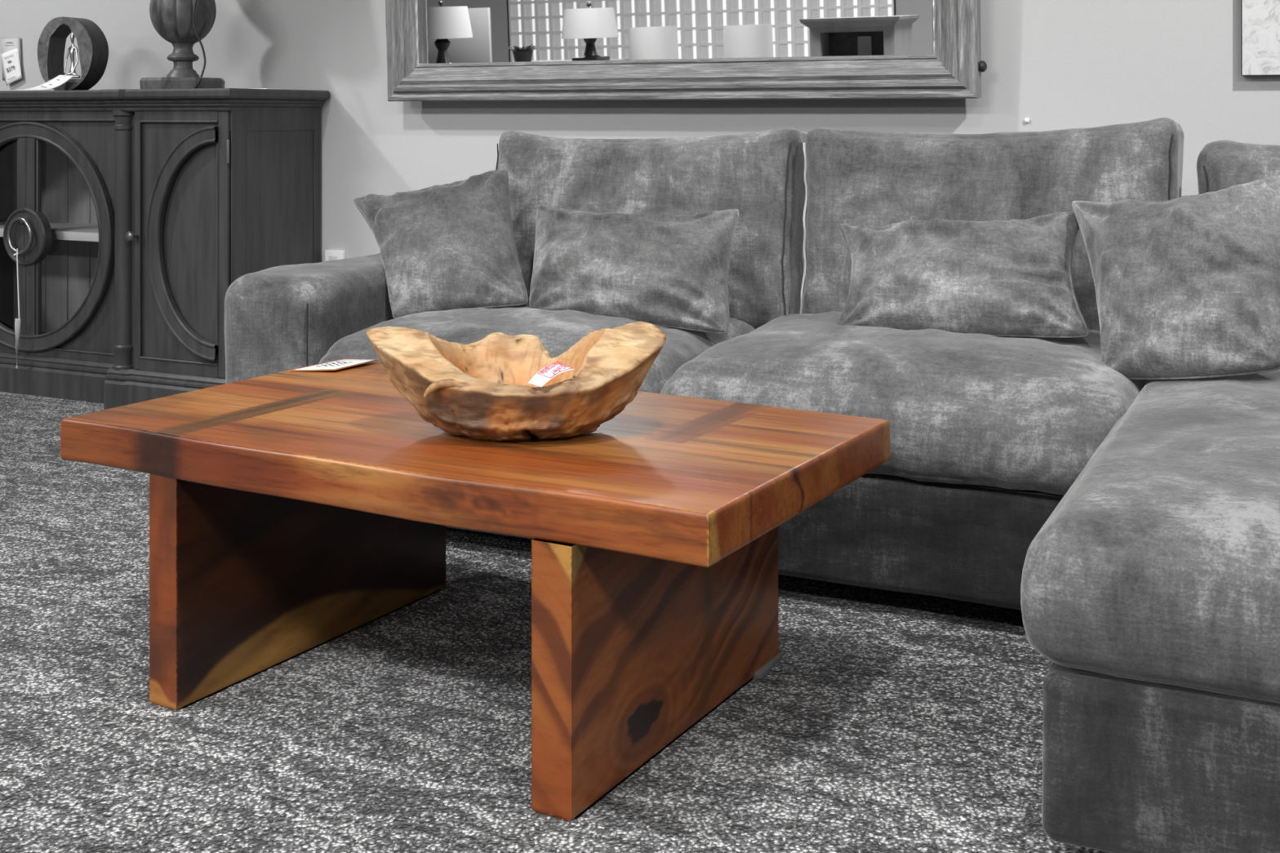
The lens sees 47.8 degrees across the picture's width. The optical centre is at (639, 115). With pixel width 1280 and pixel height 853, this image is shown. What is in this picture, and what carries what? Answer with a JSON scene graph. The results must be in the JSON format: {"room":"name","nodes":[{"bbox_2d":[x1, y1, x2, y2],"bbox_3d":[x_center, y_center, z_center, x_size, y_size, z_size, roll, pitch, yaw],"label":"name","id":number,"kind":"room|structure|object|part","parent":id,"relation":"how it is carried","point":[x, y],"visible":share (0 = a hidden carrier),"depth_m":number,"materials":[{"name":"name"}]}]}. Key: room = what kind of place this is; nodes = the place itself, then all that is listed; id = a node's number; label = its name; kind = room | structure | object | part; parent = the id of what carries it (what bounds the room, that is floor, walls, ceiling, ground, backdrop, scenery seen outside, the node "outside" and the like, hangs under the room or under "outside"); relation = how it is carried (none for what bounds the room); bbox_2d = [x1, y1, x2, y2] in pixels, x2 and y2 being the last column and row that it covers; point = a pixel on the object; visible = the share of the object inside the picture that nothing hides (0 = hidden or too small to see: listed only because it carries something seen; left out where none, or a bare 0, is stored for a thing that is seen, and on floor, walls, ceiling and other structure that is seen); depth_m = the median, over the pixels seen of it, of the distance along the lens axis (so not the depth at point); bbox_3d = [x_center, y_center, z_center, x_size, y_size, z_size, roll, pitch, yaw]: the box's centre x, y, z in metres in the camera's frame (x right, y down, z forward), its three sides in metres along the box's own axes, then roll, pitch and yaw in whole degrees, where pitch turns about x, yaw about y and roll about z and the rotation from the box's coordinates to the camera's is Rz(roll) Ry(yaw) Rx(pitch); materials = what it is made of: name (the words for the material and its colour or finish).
{"room":"store","nodes":[
{"label":"store","id":0,"kind":"room"},
{"bbox_2d":[0,391,1111,852],"bbox_3d":[-4.342,1.000,-0.494,14.600,0.100,12.550,0,0,26],"label":"floor","id":1,"kind":"structure","parent":0,"point":[886,721],"depth_m":2.24,"materials":[{"name":"carpet"}]},
{"bbox_2d":[0,88,329,409],"bbox_3d":[-2.027,0.433,5.066,1.934,1.033,0.502,0,0,26],"label":"base cabinet","id":2,"kind":"object","parent":1,"relation":"on","point":[131,216],"visible":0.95,"depth_m":4.68,"materials":[{"name":"paint"}]},
{"bbox_2d":[0,36,22,85],"bbox_3d":[-2.405,-0.206,5.519,0.121,0.186,0.016,0,0,26],"label":"card","id":3,"kind":"object","parent":2,"relation":"on","point":[11,55],"visible":1,"depth_m":5.51,"materials":[{"name":"grey paper"}]},
{"bbox_3d":[-2.268,0.414,5.016,0.392,0.784,0.023,0,0,26],"label":"oval frame","id":4,"kind":"part","parent":2,"relation":"part of","materials":[{"name":"paint"}]},
{"bbox_3d":[-2.282,0.404,5.039,0.437,0.830,0.026,0,0,26],"label":"door","id":5,"kind":"part","parent":2,"relation":"part of","materials":[{"name":"paint"}]},
{"bbox_2d":[13,248,20,368],"bbox_3d":[-2.108,0.655,4.887,0.038,0.406,0.017,0,0,26],"label":"string","id":6,"kind":"object","parent":2,"relation":"hanging from","point":[17,321],"visible":1,"depth_m":4.89,"materials":[{"name":"white fabric"}]},
{"bbox_3d":[-2.105,0.409,4.903,0.119,0.129,0.015,0,0,26],"label":"ring pull","id":7,"kind":"part","parent":2,"relation":"part of","materials":[{"name":"grey metal"}]},
{"bbox_2d":[21,75,74,89],"bbox_3d":[-2.032,-0.112,4.919,0.206,0.053,0.066,0,0,-5],"label":"paper tag","id":8,"kind":"object","parent":2,"relation":"on","point":[59,80],"visible":1,"depth_m":4.93,"materials":[{"name":"grey paper"}]},
{"bbox_2d":[0,220,98,241],"bbox_3d":[-1.995,0.413,5.132,1.010,0.030,0.315,0,0,26],"label":"shelf","id":9,"kind":"object","parent":2,"relation":"attached to","point":[72,230],"depth_m":5.02,"materials":[{"name":"white wood"}]},
{"bbox_3d":[-1.915,0.414,4.846,0.392,0.784,0.023,0,0,26],"label":"oval frame","id":10,"kind":"part","parent":2,"relation":"part of","materials":[{"name":"paint"}]},
{"bbox_3d":[-1.888,0.404,4.849,0.437,0.830,0.026,0,0,26],"label":"door","id":11,"kind":"part","parent":2,"relation":"part of","materials":[{"name":"paint"}]},
{"bbox_2d":[37,17,108,90],"bbox_3d":[-1.966,-0.211,5.000,0.261,0.255,0.078,0,0,26],"label":"sculpture","id":12,"kind":"object","parent":2,"relation":"on","point":[92,43],"visible":0.92,"depth_m":4.98,"materials":[{"name":"silver metal"}]},
{"bbox_3d":[-1.627,0.388,4.630,0.034,0.034,0.041,0,0,26],"label":"knob","id":13,"kind":"part","parent":2,"relation":"part of","materials":[{"name":"grey metal"}]},
{"bbox_3d":[-2.027,-0.048,5.066,1.934,0.071,0.502,0,0,26],"label":"cornice","id":14,"kind":"part","parent":2,"relation":"part of","materials":[{"name":"paint"}]},
{"bbox_3d":[-1.447,0.400,4.560,0.285,0.732,0.023,0,0,26],"label":"oval frame","id":15,"kind":"part","parent":2,"relation":"part of","materials":[{"name":"paint"}]},
{"bbox_2d":[139,0,225,88],"bbox_3d":[-1.523,-0.457,4.814,0.380,0.747,0.380,0,0,26],"label":"table lamp","id":16,"kind":"object","parent":2,"relation":"on","point":[183,24],"visible":0.99,"depth_m":4.74,"materials":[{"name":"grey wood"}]},
{"bbox_3d":[-1.523,-0.183,4.814,0.110,0.120,0.110,0,0,26],"label":"stem","id":17,"kind":"part","parent":16,"relation":"part of","materials":[{"name":"grey wood"}]},
{"bbox_3d":[-1.429,-0.260,4.664,0.034,0.352,0.072,0,0,-37],"label":"cord","id":18,"kind":"part","parent":16,"relation":"part of","materials":[{"name":"black plastic"}]},
{"bbox_3d":[-1.451,0.404,4.578,0.387,0.830,0.026,0,0,26],"label":"door","id":19,"kind":"part","parent":2,"relation":"part of","materials":[{"name":"paint"}]},
{"bbox_2d":[245,88,282,89],"bbox_3d":[-1.248,-0.085,4.748,0.120,0.004,0.080,0,0,26],"label":"card","id":20,"kind":"object","parent":2,"relation":"on","point":[246,88],"visible":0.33,"depth_m":4.71,"materials":[{"name":"paper"}]},
{"bbox_2d":[60,357,889,822],"bbox_3d":[-0.271,0.730,2.432,1.210,0.440,0.715,0,0,30],"label":"coffee table","id":21,"kind":"object","parent":1,"relation":"on","point":[291,513],"visible":0.92,"depth_m":2.26,"materials":[{"name":"brown wood"}]},
{"bbox_2d":[288,359,378,371],"bbox_3d":[-0.616,0.506,2.919,0.091,0.008,0.165,0,0,30],"label":"price tag","id":22,"kind":"object","parent":21,"relation":"on","point":[344,363],"visible":1,"depth_m":2.91,"materials":[{"name":"white paper"}]},
{"bbox_2d":[366,321,666,440],"bbox_3d":[-0.201,0.426,2.337,0.450,0.168,0.322,0,0,26],"label":"bowl","id":23,"kind":"object","parent":21,"relation":"on","point":[481,389],"visible":0.98,"depth_m":2.27,"materials":[{"name":"brown wood"}]},
{"bbox_2d":[528,360,575,386],"bbox_3d":[-0.138,0.396,2.215,0.075,0.033,0.029,0,0,-39],"label":"tag","id":24,"kind":"object","parent":23,"relation":"on","point":[548,372],"visible":1,"depth_m":2.21,"materials":[{"name":"paper"}]},
{"bbox_2d":[224,117,1279,852],"bbox_3d":[0.451,0.478,2.824,3.162,0.945,1.859,0,0,26],"label":"sectional sofa","id":25,"kind":"object","parent":1,"relation":"on","point":[1132,526],"visible":0.56,"depth_m":2.68,"materials":[{"name":"fabric"}]},
{"bbox_3d":[-0.669,0.640,3.804,0.294,0.540,1.000,0,0,26],"label":"armrest","id":26,"kind":"part","parent":25,"relation":"part of","materials":[{"name":"fabric"}]},
{"bbox_2d":[353,168,528,318],"bbox_3d":[-0.527,0.316,3.630,0.636,0.356,0.301,0,0,26],"label":"throw pillow","id":27,"kind":"object","parent":25,"relation":"on","point":[452,246],"visible":0.91,"depth_m":3.52,"materials":[{"name":"fabric"}]},
{"bbox_2d":[318,296,755,393],"bbox_3d":[-0.198,0.566,3.436,0.891,0.235,0.794,0,0,26],"label":"seat cushion","id":28,"kind":"object","parent":25,"relation":"on","point":[344,322],"depth_m":3.28,"materials":[{"name":"fabric"}]},
{"bbox_2d":[528,204,738,333],"bbox_3d":[-0.036,0.351,3.382,0.583,0.265,0.210,0,0,26],"label":"throw pillow","id":29,"kind":"object","parent":25,"relation":"on","point":[664,269],"visible":0.93,"depth_m":3.31,"materials":[{"name":"fabric"}]},
{"bbox_2d":[497,127,806,328],"bbox_3d":[0.017,0.294,3.724,0.846,0.529,0.285,0,0,26],"label":"cushion","id":30,"kind":"object","parent":25,"relation":"on","point":[760,175],"depth_m":3.55,"materials":[{"name":"fabric"}]},
{"bbox_3d":[0.264,0.795,3.345,1.804,0.221,0.945,0,0,26],"label":"seat","id":31,"kind":"part","parent":25,"relation":"part of","materials":[{"name":"fabric"}]},
{"bbox_2d":[660,311,1148,495],"bbox_3d":[0.611,0.560,3.048,0.942,0.253,0.832,0,0,26],"label":"seat cushion","id":32,"kind":"object","parent":25,"relation":"on","point":[967,414],"depth_m":2.69,"materials":[{"name":"fabric"}]},
{"bbox_2d":[837,211,1088,337],"bbox_3d":[0.658,0.331,3.023,0.564,0.263,0.215,0,0,26],"label":"throw pillow","id":33,"kind":"object","parent":25,"relation":"on","point":[1013,277],"visible":0.9,"depth_m":2.95,"materials":[{"name":"fabric"}]},
{"bbox_2d":[801,117,1183,331],"bbox_3d":[0.800,0.286,3.348,0.853,0.562,0.292,0,0,26],"label":"cushion","id":34,"kind":"object","parent":25,"relation":"on","point":[865,178],"depth_m":3.26,"materials":[{"name":"fabric"}]},
{"bbox_2d":[1071,175,1279,380],"bbox_3d":[1.008,0.303,2.758,0.464,0.390,0.269,0,0,36],"label":"throw pillow","id":35,"kind":"object","parent":25,"relation":"on","point":[1187,287],"visible":0.97,"depth_m":2.67,"materials":[{"name":"fabric"}]},
{"bbox_2d":[1196,140,1279,194],"bbox_3d":[1.606,0.302,2.965,0.866,0.502,0.288,0,0,26],"label":"cushion","id":36,"kind":"object","parent":25,"relation":"on","point":[1220,164],"depth_m":3.05,"materials":[{"name":"fabric"}]},
{"bbox_2d":[0,0,1279,262],"bbox_3d":[-1.593,-0.475,5.230,14.900,3.050,0.150,0,0,26],"label":"wall","id":37,"kind":"structure","parent":0,"point":[1055,64],"depth_m":4.40,"materials":[{"name":"paint"}]},
{"bbox_2d":[324,249,345,261],"bbox_3d":[-1.026,0.514,4.862,0.074,0.120,0.023,0,0,26],"label":"outlet cover","id":38,"kind":"object","parent":37,"relation":"attached to","point":[330,255],"visible":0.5,"depth_m":4.85,"materials":[{"name":"white plastic"}]},
{"bbox_2d":[328,256,337,260],"bbox_3d":[-1.031,0.489,4.853,0.034,0.030,0.003,0,0,26],"label":"socket","id":39,"kind":"object","parent":38,"relation":"attached to","point":[331,258],"depth_m":4.85,"materials":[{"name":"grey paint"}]},
{"bbox_2d":[385,0,986,101],"bbox_3d":[0.046,-0.620,4.243,1.919,1.151,0.111,0,0,26],"label":"wall mirror","id":40,"kind":"object","parent":37,"relation":"attached to","point":[437,50],"visible":1,"depth_m":4.22,"materials":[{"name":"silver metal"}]},
{"bbox_3d":[-0.764,-0.620,4.633,0.119,1.151,0.110,0,0,26],"label":"rail","id":41,"kind":"part","parent":40,"relation":"part of","materials":[{"name":"grey wood"}]},
{"bbox_3d":[0.045,-0.620,4.262,1.700,0.949,0.038,0,0,26],"label":"glass","id":42,"kind":"part","parent":40,"relation":"part of","materials":[{"name":"white mirror"}]},
{"bbox_3d":[0.047,-0.105,4.265,1.900,0.121,0.070,0,0,26],"label":"rail","id":43,"kind":"part","parent":40,"relation":"part of","materials":[{"name":"grey wood"}]},
{"bbox_3d":[0.841,-0.620,3.862,0.119,1.151,0.109,0,0,26],"label":"rail","id":44,"kind":"part","parent":40,"relation":"part of","materials":[{"name":"grey wood"}]},
{"bbox_2d":[1024,117,1029,122],"bbox_3d":[1.038,0.014,3.876,0.014,0.014,0.007,0,0,26],"label":"nail","id":45,"kind":"object","parent":37,"relation":"attached to","point":[1026,120],"visible":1,"depth_m":3.87,"materials":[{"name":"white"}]},
{"bbox_2d":[1240,0,1279,75],"bbox_3d":[1.873,-0.599,3.460,0.800,1.000,0.036,0,0,26],"label":"canvas painting","id":46,"kind":"object","parent":37,"relation":"attached to","point":[1260,19],"visible":1,"depth_m":3.60,"materials":[{"name":"grey"}]}
]}

